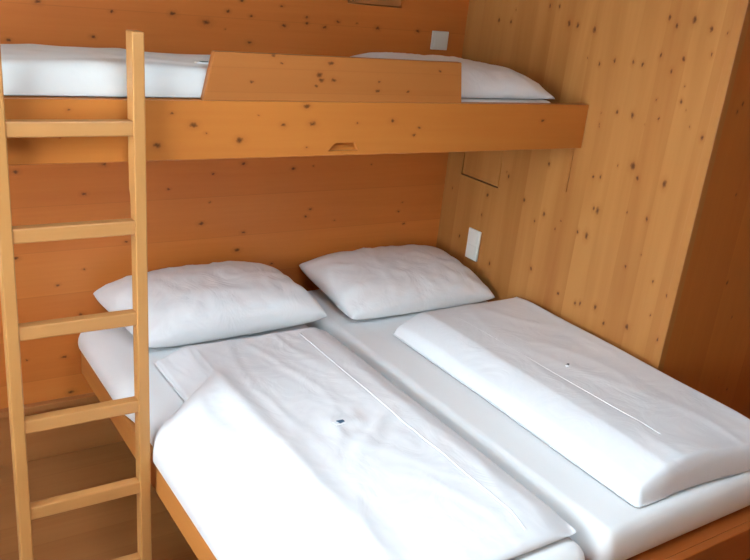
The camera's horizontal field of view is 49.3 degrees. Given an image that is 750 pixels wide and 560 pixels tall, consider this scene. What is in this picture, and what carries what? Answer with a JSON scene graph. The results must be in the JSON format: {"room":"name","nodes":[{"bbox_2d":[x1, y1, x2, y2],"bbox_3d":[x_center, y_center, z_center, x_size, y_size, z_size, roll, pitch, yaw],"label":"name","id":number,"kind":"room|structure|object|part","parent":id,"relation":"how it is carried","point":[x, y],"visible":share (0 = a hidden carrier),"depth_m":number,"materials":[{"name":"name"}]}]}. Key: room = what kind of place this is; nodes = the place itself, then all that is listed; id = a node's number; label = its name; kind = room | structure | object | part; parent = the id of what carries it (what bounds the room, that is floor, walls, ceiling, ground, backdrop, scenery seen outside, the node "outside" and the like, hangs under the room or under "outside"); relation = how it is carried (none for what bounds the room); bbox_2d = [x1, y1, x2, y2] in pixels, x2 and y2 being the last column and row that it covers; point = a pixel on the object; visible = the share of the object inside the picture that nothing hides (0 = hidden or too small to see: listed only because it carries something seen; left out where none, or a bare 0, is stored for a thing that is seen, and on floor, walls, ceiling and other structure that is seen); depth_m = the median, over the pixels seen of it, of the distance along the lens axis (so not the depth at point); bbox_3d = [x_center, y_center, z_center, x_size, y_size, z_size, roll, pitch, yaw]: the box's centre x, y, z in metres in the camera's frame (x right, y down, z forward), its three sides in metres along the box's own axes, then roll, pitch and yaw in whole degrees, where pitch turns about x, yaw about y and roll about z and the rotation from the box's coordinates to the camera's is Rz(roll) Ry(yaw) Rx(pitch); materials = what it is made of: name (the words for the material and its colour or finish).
{"room":"hostel bedroom","nodes":[
{"label":"hostel bedroom","id":0,"kind":"room"},
{"bbox_2d":[0,0,468,408],"bbox_3d":[-1.265,-0.395,3.112,4.100,2.450,0.030,-7,24,-33],"label":"wall","id":1,"kind":"structure","parent":0,"point":[283,214],"depth_m":3.44,"materials":[{"name":"brown wood"}]},
{"bbox_2d":[0,392,123,466],"bbox_3d":[-1.776,0.687,3.192,2.900,0.272,0.032,-7,24,-33],"label":"baseboard","id":2,"kind":"structure","parent":1,"relation":"attached to","point":[57,441],"depth_m":3.48,"materials":[{"name":"brown wood"}]},
{"bbox_2d":[4,50,588,191],"bbox_3d":[-0.548,-0.009,3.210,2.678,1.808,0.856,-7,24,-33],"label":"bunk bed","id":3,"kind":"object","parent":1,"relation":"attached to","point":[250,104],"visible":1,"depth_m":2.64,"materials":[{"name":"brown wood"}]},
{"bbox_2d":[4,95,549,102],"bbox_3d":[-0.497,-0.652,2.967,2.480,0.140,0.778,-7,24,-33],"label":"mattress","id":4,"kind":"object","parent":3,"relation":"on","point":[462,99],"visible":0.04,"depth_m":3.14,"materials":[{"name":"white fabric"}]},
{"bbox_2d":[0,44,209,97],"bbox_3d":[-0.893,-0.632,2.436,1.160,0.102,0.408,-7,24,-33],"label":"duvet","id":5,"kind":"object","parent":4,"relation":"on","point":[27,69],"visible":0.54,"depth_m":2.31,"materials":[{"name":"white fabric"}]},
{"bbox_2d":[350,52,554,98],"bbox_3d":[0.258,-0.864,3.387,0.769,0.114,0.641,-7,24,-33],"label":"pillow","id":6,"kind":"object","parent":4,"relation":"on","point":[478,79],"visible":0.46,"depth_m":3.25,"materials":[{"name":"white fabric"}]},
{"bbox_2d":[351,3,397,7],"bbox_3d":[-0.012,-1.326,3.622,0.388,0.306,0.030,-7,24,-33],"label":"trim","id":7,"kind":"structure","parent":1,"relation":"attached to","point":[351,3],"depth_m":3.65,"materials":[{"name":"brown wood"}]},
{"bbox_2d":[348,0,401,6],"bbox_3d":[0.004,-1.316,3.599,0.280,0.198,0.026,-7,24,-33],"label":"access hatch","id":8,"kind":"object","parent":1,"relation":"attached to","point":[395,3],"visible":1,"depth_m":3.63,"materials":[{"name":"brown wood"}]},
{"bbox_2d":[430,31,448,49],"bbox_3d":[0.307,-1.133,3.866,0.096,0.085,0.013,-7,24,-33],"label":"light switch","id":9,"kind":"object","parent":1,"relation":"attached to","point":[439,39],"visible":1,"depth_m":3.86,"materials":[{"name":"white plastic"}]},
{"bbox_2d":[0,441,749,559],"bbox_3d":[0.178,1.461,2.137,5.050,0.050,4.500,-7,24,-33],"label":"floor","id":10,"kind":"structure","parent":0,"point":[107,530],"depth_m":3.16,"materials":[{"name":"brown wood"}]},
{"bbox_2d":[0,29,151,559],"bbox_3d":[-0.873,0.223,2.414,0.400,1.856,0.171,-7,24,-33],"label":"ladder","id":11,"kind":"object","parent":10,"relation":"on","point":[134,127],"visible":1,"depth_m":2.35,"materials":[{"name":"brown wood"}]},
{"bbox_3d":[-1.025,0.243,2.315,0.035,1.856,0.171,-7,24,-33],"label":"rail","id":12,"kind":"part","parent":11,"relation":"part of","materials":[{"name":"brown wood"}]},
{"bbox_3d":[-0.721,0.203,2.513,0.035,1.856,0.171,-7,24,-33],"label":"rail","id":13,"kind":"part","parent":11,"relation":"part of","materials":[{"name":"brown wood"}]},
{"bbox_2d":[81,352,749,559],"bbox_3d":[0.077,0.768,3.174,1.846,0.510,2.056,-7,24,-33],"label":"double bed","id":14,"kind":"object","parent":10,"relation":"on","point":[727,537],"visible":0.13,"depth_m":2.61,"materials":[{"name":"brown wood"}]},
{"bbox_3d":[-0.657,0.676,2.609,0.030,0.100,1.993,-7,24,-33],"label":"rail","id":15,"kind":"part","parent":14,"relation":"part of","materials":[{"name":"brown wood"}]},
{"bbox_2d":[78,324,584,559],"bbox_3d":[-0.301,0.518,2.813,0.922,0.123,1.971,-7,24,-33],"label":"mattress","id":16,"kind":"object","parent":14,"relation":"on","point":[109,352],"visible":0.11,"depth_m":2.97,"materials":[{"name":"white fabric"}]},
{"bbox_2d":[93,261,326,347],"bbox_3d":[-0.672,0.075,3.379,0.842,0.223,0.464,-7,24,-33],"label":"pillow","id":17,"kind":"object","parent":16,"relation":"on","point":[188,304],"visible":0.91,"depth_m":3.26,"materials":[{"name":"white fabric"}]},
{"bbox_2d":[153,327,575,559],"bbox_3d":[-0.190,0.538,2.636,0.892,0.191,1.445,-7,24,-33],"label":"duvet","id":18,"kind":"object","parent":16,"relation":"on","point":[286,445],"visible":1,"depth_m":2.43,"materials":[{"name":"white fabric"}]},
{"bbox_2d":[305,289,749,559],"bbox_3d":[0.490,0.405,3.321,0.896,0.146,1.971,-7,24,-33],"label":"mattress","id":19,"kind":"object","parent":14,"relation":"on","point":[607,526],"visible":0.29,"depth_m":2.66,"materials":[{"name":"white fabric"}]},
{"bbox_2d":[299,244,494,319],"bbox_3d":[0.109,-0.018,3.851,0.807,0.192,0.525,-7,24,-33],"label":"pillow","id":20,"kind":"object","parent":19,"relation":"on","point":[382,281],"visible":1,"depth_m":3.71,"materials":[{"name":"white fabric"}]},
{"bbox_2d":[393,297,749,506],"bbox_3d":[0.730,0.365,3.106,0.717,0.115,1.365,-7,24,-33],"label":"duvet","id":21,"kind":"object","parent":19,"relation":"on","point":[646,435],"visible":1,"depth_m":2.89,"materials":[{"name":"white fabric"}]},
{"bbox_2d":[436,0,749,371],"bbox_3d":[0.777,-0.353,3.605,0.030,2.450,1.458,-7,24,-33],"label":"wall","id":22,"kind":"structure","parent":0,"point":[599,255],"depth_m":3.33,"materials":[{"name":"brown wood"}]},
{"bbox_2d":[465,227,481,261],"bbox_3d":[0.485,-0.176,4.050,0.013,0.153,0.088,-7,24,-33],"label":"wall socket","id":23,"kind":"object","parent":22,"relation":"attached to","point":[474,236],"visible":1,"depth_m":4.04,"materials":[{"name":"white plastic"}]},
{"bbox_2d":[463,150,503,186],"bbox_3d":[0.530,-0.590,3.938,0.026,0.220,0.268,-7,24,-33],"label":"access hatch","id":24,"kind":"object","parent":22,"relation":"attached to","point":[485,166],"visible":0.44,"depth_m":3.93,"materials":[{"name":"brown wood"}]},
{"bbox_2d":[651,0,748,369],"bbox_3d":[1.149,-0.109,3.050,0.004,2.450,0.036,-7,24,-33],"label":"trim","id":25,"kind":"structure","parent":22,"relation":"attached to","point":[743,4],"depth_m":2.95,"materials":[{"name":"brown wood"}]},
{"bbox_2d":[662,21,749,418],"bbox_3d":[1.560,-0.161,3.314,0.920,2.450,0.030,-7,24,-33],"label":"wall","id":26,"kind":"structure","parent":0,"point":[708,352],"depth_m":3.21,"materials":[{"name":"brown wood"}]}
]}

